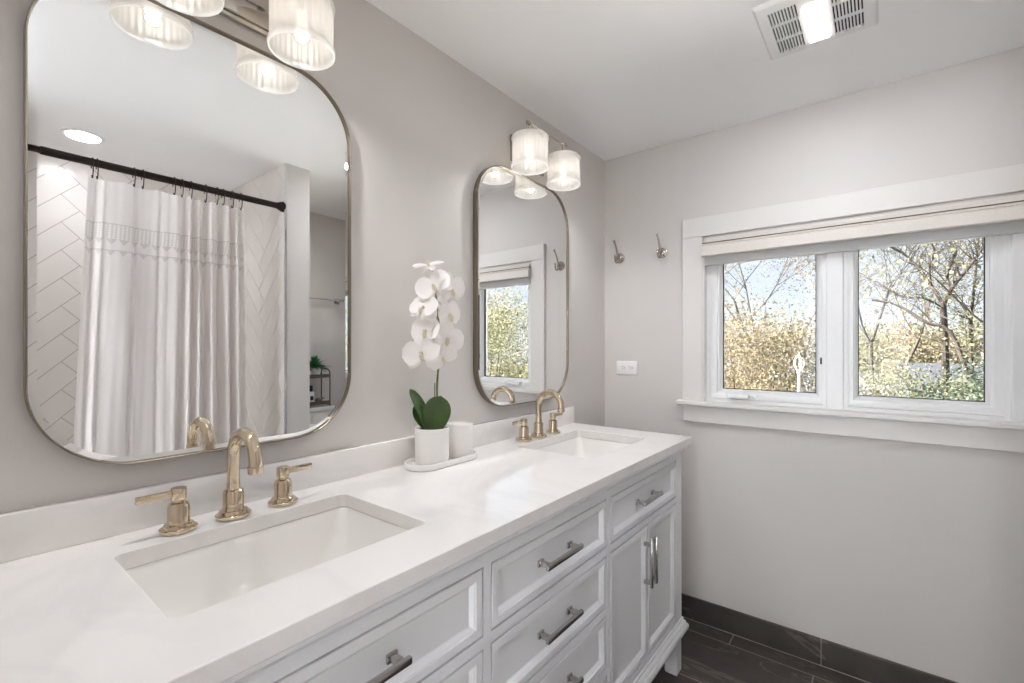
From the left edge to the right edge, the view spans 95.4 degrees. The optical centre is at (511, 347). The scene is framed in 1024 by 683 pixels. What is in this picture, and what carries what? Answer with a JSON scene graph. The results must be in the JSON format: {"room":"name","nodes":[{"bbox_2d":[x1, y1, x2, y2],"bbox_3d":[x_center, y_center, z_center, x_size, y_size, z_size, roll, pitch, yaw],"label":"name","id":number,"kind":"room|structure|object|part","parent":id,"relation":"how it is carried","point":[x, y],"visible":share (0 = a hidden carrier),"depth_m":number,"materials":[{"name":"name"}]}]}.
{"room":"bathroom","nodes":[
{"label":"bathroom","id":0,"kind":"room"},
{"bbox_2d":[0,0,604,513],"bbox_3d":[-0.585,0.141,1.219,0.140,2.253,3.563,0,0,38],"label":"wall","id":1,"kind":"structure","parent":0,"point":[423,127],"depth_m":1.37,"materials":[{"name":"white paint"}]},
{"bbox_2d":[23,0,350,464],"bbox_3d":[-0.633,-0.233,1.026,0.024,0.912,0.612,0,0,38],"label":"wall mirror","id":2,"kind":"object","parent":1,"relation":"attached to","point":[187,185],"visible":1,"depth_m":0.95,"materials":[{"name":"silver metal"}]},
{"bbox_2d":[156,0,334,70],"bbox_3d":[-0.568,-0.767,0.987,0.175,0.182,0.380,0,0,38],"label":"vanity light","id":3,"kind":"object","parent":1,"relation":"attached to","point":[300,33],"visible":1,"depth_m":1.04,"materials":[{"name":"white glass"}]},
{"bbox_3d":[-0.629,-0.739,0.884,0.143,0.126,0.143,0,0,38],"label":"lamp shade","id":4,"kind":"part","parent":3,"relation":"part of","materials":[{"name":"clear glass"}]},
{"bbox_3d":[-0.482,-0.739,1.070,0.143,0.126,0.143,0,0,38],"label":"lamp shade","id":5,"kind":"part","parent":3,"relation":"part of","materials":[{"name":"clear glass"}]},
{"bbox_3d":[-0.482,-0.734,1.070,0.033,0.069,0.033,0,0,38],"label":"bulb","id":6,"kind":"part","parent":3,"relation":"part of","materials":[{"name":"white glass"}]},
{"bbox_2d":[0,406,573,562],"bbox_3d":[-0.293,0.314,1.459,0.020,0.078,1.855,0,0,38],"label":"backsplash","id":7,"kind":"structure","parent":1,"relation":"attached to","point":[32,531],"depth_m":0.97,"materials":[{"name":"white stone"}]},
{"bbox_2d":[473,165,568,405],"bbox_3d":[0.060,-0.233,1.901,0.024,0.912,0.612,0,0,38],"label":"wall mirror","id":8,"kind":"object","parent":1,"relation":"attached to","point":[521,228],"visible":0.96,"depth_m":1.85,"materials":[{"name":"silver metal"}]},
{"bbox_2d":[510,119,580,190],"bbox_3d":[0.130,-0.767,1.866,0.175,0.182,0.380,0,0,38],"label":"vanity light","id":9,"kind":"object","parent":1,"relation":"attached to","point":[529,156],"visible":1,"depth_m":1.82,"materials":[{"name":"white glass"}]},
{"bbox_3d":[0.068,-0.739,1.764,0.143,0.126,0.143,0,0,38],"label":"lamp shade","id":10,"kind":"part","parent":9,"relation":"part of","materials":[{"name":"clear glass"}]},
{"bbox_3d":[0.112,-0.820,1.881,0.097,0.076,0.276,0,0,38],"label":"arm","id":11,"kind":"part","parent":9,"relation":"part of","materials":[{"name":"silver metal"}]},
{"bbox_3d":[0.216,-0.739,1.949,0.143,0.126,0.143,0,0,38],"label":"lamp shade","id":12,"kind":"part","parent":9,"relation":"part of","materials":[{"name":"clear glass"}]},
{"bbox_2d":[366,0,1023,160],"bbox_3d":[0.312,-1.045,0.508,2.430,0.120,3.563,0,0,38],"label":"ceiling","id":13,"kind":"structure","parent":0,"point":[618,78],"depth_m":1.56,"materials":[{"name":"white paint"}]},
{"bbox_2d":[751,0,878,59],"bbox_3d":[0.902,-0.977,1.381,0.289,0.014,0.302,0,0,38],"label":"exhaust fan","id":14,"kind":"object","parent":13,"relation":"attached to","point":[786,27],"visible":1,"depth_m":1.39,"materials":[{"name":"white plastic"}]},
{"bbox_2d":[651,617,867,682],"bbox_3d":[0.312,1.318,0.508,2.430,0.100,3.563,0,0,38],"label":"floor","id":15,"kind":"structure","parent":0,"point":[709,654],"depth_m":1.86,"materials":[{"name":"tile"}]},
{"bbox_2d":[222,446,688,682],"bbox_3d":[-0.078,0.826,1.289,0.544,0.884,1.819,0,0,38],"label":"bathroom vanity","id":16,"kind":"object","parent":15,"relation":"on","point":[589,591],"visible":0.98,"depth_m":1.08,"materials":[{"name":"white paint"}]},
{"bbox_2d":[0,406,691,682],"bbox_3d":[-0.082,0.329,1.293,0.556,0.108,1.856,0,0,38],"label":"countertop","id":17,"kind":"structure","parent":16,"relation":"on","point":[71,610],"depth_m":0.81,"materials":[{"name":"white stone"}]},
{"bbox_2d":[135,427,311,536],"bbox_3d":[-0.547,0.257,0.951,0.152,0.192,0.334,0,0,38],"label":"faucet","id":18,"kind":"object","parent":17,"relation":"on","point":[179,522],"visible":1,"depth_m":0.95,"materials":[{"name":"gold metal"}]},
{"bbox_3d":[-0.660,0.280,0.877,0.009,0.013,0.079,0,0,38],"label":"lever","id":19,"kind":"part","parent":18,"relation":"part of","materials":[{"name":"gold metal"}]},
{"bbox_3d":[-0.549,0.257,0.948,0.152,0.192,0.066,0,0,38],"label":"spout","id":20,"kind":"part","parent":18,"relation":"part of","materials":[{"name":"gold metal"}]},
{"bbox_3d":[-0.501,0.280,1.077,0.009,0.013,0.079,0,0,38],"label":"lever","id":21,"kind":"part","parent":18,"relation":"part of","materials":[{"name":"gold metal"}]},
{"bbox_2d":[126,506,407,618],"bbox_3d":[-0.423,0.458,0.865,0.340,0.147,0.470,0,0,38],"label":"undermount sink","id":22,"kind":"object","parent":17,"relation":"in","point":[184,584],"visible":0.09,"depth_m":0.96,"materials":[{"name":"white ceramic"}]},
{"bbox_2d":[404,450,476,471],"bbox_3d":[-0.214,0.344,1.433,0.112,0.018,0.260,0,0,38],"label":"tray","id":23,"kind":"object","parent":17,"relation":"on","point":[410,464],"visible":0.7,"depth_m":1.37,"materials":[{"name":"white ceramic"}]},
{"bbox_2d":[402,260,464,464],"bbox_3d":[-0.229,0.041,1.404,0.125,0.612,0.166,0,0,38],"label":"potted orchid","id":24,"kind":"object","parent":23,"relation":"on","point":[436,341],"visible":0.99,"depth_m":1.38,"materials":[{"name":"white plant"}]},
{"bbox_3d":[-0.264,0.011,1.367,0.105,0.105,0.067,0,0,38],"label":"flower","id":25,"kind":"part","parent":24,"relation":"part of","materials":[{"name":"white plant"}]},
{"bbox_3d":[-0.254,-0.118,1.372,0.104,0.081,0.053,0,0,38],"label":"flower","id":26,"kind":"part","parent":24,"relation":"part of","materials":[{"name":"white plant"}]},
{"bbox_3d":[-0.253,-0.057,1.374,0.110,0.092,0.028,0,0,38],"label":"flower","id":27,"kind":"part","parent":24,"relation":"part of","materials":[{"name":"white plant"}]},
{"bbox_3d":[-0.248,-0.245,1.387,0.094,0.040,0.073,0,0,-20],"label":"flower","id":28,"kind":"part","parent":24,"relation":"part of","materials":[{"name":"white plant"}]},
{"bbox_3d":[-0.240,0.293,1.400,0.101,0.108,0.101,0,0,38],"label":"pot","id":29,"kind":"part","parent":24,"relation":"part of","materials":[{"name":"white ceramic"}]},
{"bbox_3d":[-0.231,-0.181,1.373,0.111,0.101,0.029,0,0,11],"label":"flower","id":30,"kind":"part","parent":24,"relation":"part of","materials":[{"name":"white plant"}]},
{"bbox_3d":[-0.234,0.006,1.400,0.037,0.491,0.007,0,0,-8],"label":"stem","id":31,"kind":"part","parent":24,"relation":"part of","materials":[{"name":"green plant"}]},
{"bbox_3d":[-0.230,-0.090,1.428,0.106,0.086,0.031,0,0,2],"label":"flower","id":32,"kind":"part","parent":24,"relation":"part of","materials":[{"name":"white plant"}]},
{"bbox_3d":[-0.210,0.028,1.390,0.095,0.085,0.040,0,0,-9],"label":"flower","id":33,"kind":"part","parent":24,"relation":"part of","materials":[{"name":"white plant"}]},
{"bbox_3d":[-0.195,-0.031,1.391,0.115,0.102,0.016,0,0,-38],"label":"flower","id":34,"kind":"part","parent":24,"relation":"part of","materials":[{"name":"white plant"}]},
{"bbox_3d":[-0.195,-0.103,1.413,0.025,0.097,0.111,0,0,28],"label":"flower","id":35,"kind":"part","parent":24,"relation":"part of","materials":[{"name":"white plant"}]},
{"bbox_3d":[-0.184,-0.181,1.403,0.023,0.093,0.107,0,0,41],"label":"flower","id":36,"kind":"part","parent":24,"relation":"part of","materials":[{"name":"white plant"}]},
{"bbox_2d":[446,421,472,458],"bbox_3d":[-0.168,0.294,1.491,0.085,0.106,0.085,0,0,38],"label":"ceramic jar","id":37,"kind":"object","parent":23,"relation":"on","point":[460,432],"visible":0.77,"depth_m":1.45,"materials":[{"name":"white ceramic"}]},
{"bbox_2d":[512,389,564,441],"bbox_3d":[0.141,0.257,1.818,0.152,0.192,0.334,0,0,38],"label":"faucet","id":38,"kind":"object","parent":17,"relation":"on","point":[538,432],"visible":1,"depth_m":1.82,"materials":[{"name":"gold metal"}]},
{"bbox_3d":[0.028,0.280,1.745,0.009,0.013,0.079,0,0,38],"label":"lever","id":39,"kind":"part","parent":38,"relation":"part of","materials":[{"name":"gold metal"}]},
{"bbox_3d":[0.139,0.257,1.816,0.152,0.192,0.066,0,0,38],"label":"spout","id":40,"kind":"part","parent":38,"relation":"part of","materials":[{"name":"gold metal"}]},
{"bbox_2d":[534,437,629,458],"bbox_3d":[0.269,0.458,1.738,0.340,0.147,0.470,0,0,38],"label":"undermount sink","id":41,"kind":"object","parent":17,"relation":"in","point":[583,447],"visible":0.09,"depth_m":1.93,"materials":[{"name":"white ceramic"}]},
{"bbox_3d":[-0.252,0.502,0.725,0.065,0.131,0.542,0,0,38],"label":"drawer","id":42,"kind":"part","parent":16,"relation":"part of","materials":[{"name":"white paint"}]},
{"bbox_3d":[-0.223,0.502,0.697,0.036,0.015,0.160,0,0,38],"label":"handle","id":43,"kind":"part","parent":16,"relation":"part of","materials":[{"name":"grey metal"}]},
{"bbox_3d":[-0.166,0.815,0.833,0.065,0.432,0.267,0,0,38],"label":"door","id":44,"kind":"part","parent":16,"relation":"part of","materials":[{"name":"white paint"}]},
{"bbox_3d":[0.090,0.669,1.156,0.065,0.141,0.498,0,0,38],"label":"drawer","id":45,"kind":"part","parent":16,"relation":"part of","materials":[{"name":"white paint"}]},
{"bbox_3d":[0.090,0.502,1.156,0.065,0.131,0.498,0,0,38],"label":"drawer","id":46,"kind":"part","parent":16,"relation":"part of","materials":[{"name":"white paint"}]},
{"bbox_3d":[0.119,0.669,1.128,0.036,0.015,0.160,0,0,38],"label":"handle","id":47,"kind":"part","parent":16,"relation":"part of","materials":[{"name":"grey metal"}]},
{"bbox_3d":[0.119,0.502,1.128,0.036,0.015,0.160,0,0,38],"label":"handle","id":48,"kind":"part","parent":16,"relation":"part of","materials":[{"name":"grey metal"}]},
{"bbox_3d":[0.090,0.841,1.156,0.065,0.141,0.498,0,0,38],"label":"drawer","id":49,"kind":"part","parent":16,"relation":"part of","materials":[{"name":"white paint"}]},
{"bbox_3d":[0.119,0.841,1.128,0.036,0.015,0.160,0,0,38],"label":"handle","id":50,"kind":"part","parent":16,"relation":"part of","materials":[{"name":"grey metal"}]},
{"bbox_3d":[0.346,0.815,1.480,0.065,0.432,0.267,0,0,38],"label":"door","id":51,"kind":"part","parent":16,"relation":"part of","materials":[{"name":"white paint"}]},
{"bbox_3d":[0.431,0.502,1.587,0.065,0.131,0.542,0,0,38],"label":"drawer","id":52,"kind":"part","parent":16,"relation":"part of","materials":[{"name":"white paint"}]},
{"bbox_3d":[0.451,0.715,1.547,0.036,0.158,0.015,0,0,38],"label":"handle","id":53,"kind":"part","parent":16,"relation":"part of","materials":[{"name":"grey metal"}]},
{"bbox_3d":[0.461,0.502,1.559,0.036,0.015,0.160,0,0,38],"label":"handle","id":54,"kind":"part","parent":16,"relation":"part of","materials":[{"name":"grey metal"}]},
{"bbox_3d":[0.475,0.715,1.578,0.036,0.158,0.015,0,0,38],"label":"handle","id":55,"kind":"part","parent":16,"relation":"part of","materials":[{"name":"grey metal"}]},
{"bbox_3d":[0.517,0.815,1.695,0.065,0.432,0.267,0,0,38],"label":"door","id":56,"kind":"part","parent":16,"relation":"part of","materials":[{"name":"white paint"}]},
{"bbox_3d":[-0.079,1.085,1.290,0.540,0.055,1.819,0,0,38],"label":"molding","id":57,"kind":"part","parent":16,"relation":"part of","materials":[{"name":"white paint"}]},
{"bbox_3d":[0.631,1.190,1.826,0.048,0.156,0.048,0,0,38],"label":"leg","id":58,"kind":"part","parent":16,"relation":"part of","materials":[{"name":"white paint"}]},
{"bbox_2d":[605,46,1023,682],"bbox_3d":[1.375,0.141,1.849,2.150,2.253,0.140,0,0,38],"label":"wall","id":59,"kind":"structure","parent":0,"point":[911,554],"depth_m":1.84,"materials":[{"name":"white paint"}]},
{"bbox_2d":[613,240,624,263],"bbox_3d":[0.535,-0.485,2.378,0.052,0.116,0.074,0,0,38],"label":"robe hook","id":60,"kind":"object","parent":59,"relation":"attached to","point":[619,258],"visible":1,"depth_m":2.39,"materials":[{"name":"silver metal"}]},
{"bbox_2d":[617,361,637,374],"bbox_3d":[0.586,0.104,2.379,0.114,0.070,0.008,0,0,38],"label":"wall outlet","id":61,"kind":"object","parent":59,"relation":"attached to","point":[623,367],"visible":1,"depth_m":2.38,"materials":[{"name":"white plastic"}]},
{"bbox_2d":[620,365,625,370],"bbox_3d":[0.569,0.104,2.390,0.033,0.029,0.003,0,0,38],"label":"receptacle","id":62,"kind":"object","parent":61,"relation":"attached to","point":[622,367],"depth_m":2.39,"materials":[{"name":"grey plastic"}]},
{"bbox_2d":[627,365,633,370],"bbox_3d":[0.601,0.104,2.364,0.033,0.029,0.003,0,0,38],"label":"receptacle","id":63,"kind":"object","parent":61,"relation":"attached to","point":[629,367],"depth_m":2.36,"materials":[{"name":"grey plastic"}]},
{"bbox_2d":[656,233,666,258],"bbox_3d":[0.708,-0.485,2.241,0.052,0.116,0.074,0,0,38],"label":"robe hook","id":64,"kind":"object","parent":59,"relation":"attached to","point":[661,252],"visible":1,"depth_m":2.25,"materials":[{"name":"silver metal"}]},
{"bbox_2d":[683,237,702,400],"bbox_3d":[1.468,-0.125,1.674,1.687,0.768,0.018,0,0,38],"label":"trim","id":65,"kind":"structure","parent":59,"relation":"attached to","point":[692,259],"depth_m":2.16,"materials":[{"name":"white paint"}]},
{"bbox_2d":[710,254,822,403],"bbox_3d":[1.095,-0.122,2.028,0.444,0.706,0.092,0,0,38],"label":"window","id":66,"kind":"structure","parent":59,"relation":"in","point":[717,272],"depth_m":2.12,"materials":[{"name":"white plastic"}]},
{"bbox_2d":[681,593,957,682],"bbox_3d":[1.328,1.216,1.790,2.148,0.104,0.011,0,0,38],"label":"baseboard","id":67,"kind":"structure","parent":59,"relation":"attached to","point":[864,666],"depth_m":1.90,"materials":[{"name":"tile"}]},
{"bbox_2d":[676,399,1023,452],"bbox_3d":[1.469,0.294,1.676,1.737,0.095,0.072,0,0,38],"label":"trim","id":68,"kind":"structure","parent":59,"relation":"attached to","point":[949,431],"depth_m":1.76,"materials":[{"name":"white paint"}]},
{"bbox_2d":[683,163,1023,238],"bbox_3d":[1.468,-0.554,1.674,1.687,0.088,0.019,0,0,38],"label":"trim","id":69,"kind":"structure","parent":59,"relation":"attached to","point":[1009,179],"depth_m":1.76,"materials":[{"name":"white paint"}]},
{"bbox_2d":[701,196,1023,265],"bbox_3d":[1.464,-0.432,1.669,1.501,0.116,0.064,0,0,38],"label":"blind","id":70,"kind":"object","parent":59,"relation":"attached to","point":[999,217],"visible":1,"depth_m":1.73,"materials":[{"name":"beige fabric"}]},
{"bbox_2d":[703,194,1023,400],"bbox_3d":[1.513,-0.120,1.731,1.507,0.757,0.154,0,0,38],"label":"trim","id":71,"kind":"structure","parent":59,"relation":"attached to","point":[704,266],"depth_m":2.13,"materials":[{"name":"white paint"}]},
{"bbox_2d":[707,233,1023,422],"bbox_3d":[1.506,-0.122,1.722,1.491,0.738,0.090,0,0,38],"label":"window frame","id":72,"kind":"structure","parent":59,"relation":"attached to","point":[835,265],"depth_m":1.83,"materials":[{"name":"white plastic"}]},
{"bbox_2d":[848,235,1004,415],"bbox_3d":[1.507,-0.122,1.724,0.441,0.706,0.056,0,0,38],"label":"window","id":73,"kind":"structure","parent":59,"relation":"in","point":[993,403],"depth_m":1.61,"materials":[{"name":"white plastic"}]},
{"label":"outside","id":74,"kind":"structure","parent":0,"visible":0},
{"bbox_2d":[727,373,796,389],"bbox_3d":[31.793,4.653,33.901,130.000,0.200,87.367,0,0,38],"label":"ground","id":75,"kind":"structure","parent":74,"point":[731,373],"depth_m":62.41,"materials":[{"name":"brown soil"}]},
{"bbox_2d":[725,307,789,388],"bbox_3d":[14.876,0.932,31.517,6.641,7.239,7.127,0,0,38],"label":"tree","id":76,"kind":"object","parent":75,"relation":"on","point":[766,372],"visible":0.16,"depth_m":30.58,"materials":[{"name":"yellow plant"}]},
{"bbox_2d":[725,257,799,319],"bbox_3d":[5.640,-1.879,13.221,6.508,12.883,6.535,0,0,-45],"label":"tree","id":77,"kind":"object","parent":75,"relation":"on","point":[799,257],"visible":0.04,"depth_m":11.87,"materials":[{"name":"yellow plant"}]},
{"bbox_2d":[740,310,814,390],"bbox_3d":[19.636,1.013,33.171,6.750,7.311,6.790,0,0,41],"label":"tree","id":78,"kind":"object","parent":75,"relation":"on","point":[794,375],"visible":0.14,"depth_m":32.35,"materials":[{"name":"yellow plant"}]},
{"bbox_2d":[793,354,804,391],"bbox_3d":[4.224,2.313,6.860,0.220,4.480,0.220,0,0,38],"label":"lantern post","id":79,"kind":"object","parent":75,"relation":"on","point":[799,356],"visible":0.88,"depth_m":6.84,"materials":[{"name":"white metal"}]},
{"bbox_3d":[4.224,2.448,6.860,0.220,4.210,0.220,0,0,38],"label":"post","id":80,"kind":"part","parent":79,"relation":"part of","materials":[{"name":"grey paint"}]},
{"bbox_2d":[801,340,814,391],"bbox_3d":[5.844,2.128,8.778,2.399,4.850,2.454,0,0,38],"label":"tree","id":81,"kind":"object","parent":75,"relation":"on","point":[812,350],"visible":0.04,"depth_m":8.80,"materials":[{"name":"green plant"}]},
{"bbox_2d":[725,273,912,395],"bbox_3d":[4.240,1.467,8.592,4.619,6.184,4.816,0,0,0],"label":"autumn tree","id":82,"kind":"object","parent":75,"relation":"on","point":[775,341],"visible":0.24,"depth_m":8.09,"materials":[{"name":"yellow plant"}]},
{"bbox_2d":[725,248,935,389],"bbox_3d":[6.864,-1.615,14.050,7.308,12.362,8.812,0,0,-40],"label":"tree","id":83,"kind":"object","parent":75,"relation":"on","point":[797,258],"visible":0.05,"depth_m":13.44,"materials":[{"name":"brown plant"}]},
{"bbox_2d":[795,361,925,394],"bbox_3d":[16.102,2.578,21.691,4.700,3.950,4.700,0,0,38],"label":"house","id":84,"kind":"structure","parent":75,"relation":"on","point":[893,368],"depth_m":20.73,"materials":[{"name":"brown"}]},
{"bbox_2d":[802,318,919,372],"bbox_3d":[21.798,1.376,28.844,6.829,6.378,6.597,0,0,0],"label":"tree","id":85,"kind":"object","parent":75,"relation":"on","point":[863,352],"visible":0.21,"depth_m":27.64,"materials":[{"name":"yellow plant"}]},
{"bbox_2d":[792,242,969,393],"bbox_3d":[11.316,-1.432,13.770,7.082,11.981,7.327,0,0,31],"label":"tree","id":86,"kind":"object","parent":75,"relation":"on","point":[863,331],"visible":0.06,"depth_m":14.42,"materials":[{"name":"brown plant"}]},
{"bbox_2d":[859,370,904,396],"bbox_3d":[9.428,2.534,12.284,2.522,4.051,2.607,0,0,-24],"label":"bush","id":87,"kind":"object","parent":75,"relation":"on","point":[868,370],"visible":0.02,"depth_m":12.24,"materials":[{"name":"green plant"}]},
{"bbox_2d":[803,240,981,393],"bbox_3d":[16.947,-2.102,18.942,8.894,13.330,8.658,0,0,38],"label":"tree","id":88,"kind":"object","parent":75,"relation":"on","point":[882,293],"visible":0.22,"depth_m":18.33,"materials":[{"name":"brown plant"}]},
{"bbox_2d":[813,240,982,390],"bbox_3d":[6.987,-0.457,6.007,6.270,10.038,5.543,0,0,21],"label":"tree","id":89,"kind":"object","parent":75,"relation":"on","point":[948,297],"visible":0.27,"depth_m":6.35,"materials":[{"name":"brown plant"}]},
{"bbox_2d":[859,316,936,367],"bbox_3d":[25.706,1.073,31.893,7.722,7.040,6.370,0,0,11],"label":"tree","id":90,"kind":"object","parent":75,"relation":"on","point":[886,326],"visible":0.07,"depth_m":31.30,"materials":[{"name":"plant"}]},
{"bbox_2d":[863,378,965,399],"bbox_3d":[17.056,3.053,19.019,4.300,3.700,4.300,0,0,-43],"label":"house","id":91,"kind":"structure","parent":75,"relation":"on","point":[959,378],"depth_m":18.83,"materials":[{"name":"grey"}]},
{"bbox_2d":[859,336,975,399],"bbox_3d":[8.714,2.145,10.443,3.376,4.835,3.628,0,0,-37],"label":"bush","id":92,"kind":"object","parent":75,"relation":"on","point":[906,377],"visible":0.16,"depth_m":10.26,"materials":[{"name":"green plant"}]},
{"bbox_2d":[859,238,982,396],"bbox_3d":[10.106,0.051,11.036,4.070,9.008,2.883,0,0,38],"label":"tree","id":93,"kind":"object","parent":75,"relation":"on","point":[943,304],"visible":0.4,"depth_m":11.01,"materials":[{"name":"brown plant"}]},
{"bbox_2d":[860,300,981,372],"bbox_3d":[23.138,1.085,26.212,6.196,7.561,7.080,0,0,-12],"label":"tree","id":94,"kind":"object","parent":75,"relation":"on","point":[926,343],"visible":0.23,"depth_m":25.73,"materials":[{"name":"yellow plant"}]},
{"bbox_2d":[871,298,973,399],"bbox_3d":[8.058,1.768,8.992,1.842,5.573,0.172,0,0,39],"label":"leaning trunk","id":95,"kind":"object","parent":75,"relation":"on","point":[929,322],"visible":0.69,"depth_m":8.83,"materials":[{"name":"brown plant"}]},
{"bbox_2d":[874,370,980,400],"bbox_3d":[9.593,2.479,10.331,3.522,4.168,3.340,0,0,-6],"label":"bush","id":96,"kind":"object","parent":75,"relation":"on","point":[950,385],"visible":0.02,"depth_m":10.36,"materials":[{"name":"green plant"}]},
{"bbox_2d":[894,238,982,396],"bbox_3d":[11.992,-0.392,12.366,2.855,9.891,3.250,0,0,-41],"label":"tree","id":97,"kind":"object","parent":75,"relation":"on","point":[974,290],"visible":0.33,"depth_m":12.26,"materials":[{"name":"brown plant"}]},
{"bbox_2d":[897,337,982,400],"bbox_3d":[7.039,2.184,7.139,3.094,4.751,2.730,0,0,-2],"label":"bush","id":98,"kind":"object","parent":75,"relation":"on","point":[973,396],"visible":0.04,"depth_m":7.18,"materials":[{"name":"green plant"}]},
{"bbox_2d":[897,352,982,390],"bbox_3d":[22.191,2.378,23.243,5.500,4.350,5.700,0,0,21],"label":"house","id":99,"kind":"structure","parent":75,"relation":"on","point":[936,368],"depth_m":23.12,"materials":[{"name":"grey"}]},
{"bbox_2d":[915,326,981,362],"bbox_3d":[27.228,1.812,27.868,6.386,6.589,6.965,0,0,29],"label":"tree","id":100,"kind":"object","parent":75,"relation":"on","point":[962,326],"visible":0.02,"depth_m":27.98,"materials":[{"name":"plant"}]},
{"bbox_2d":[921,307,982,362],"bbox_3d":[25.821,0.734,25.478,6.767,7.635,6.817,0,0,38],"label":"tree","id":101,"kind":"object","parent":75,"relation":"on","point":[980,326],"visible":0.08,"depth_m":25.59,"materials":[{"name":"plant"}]}
]}

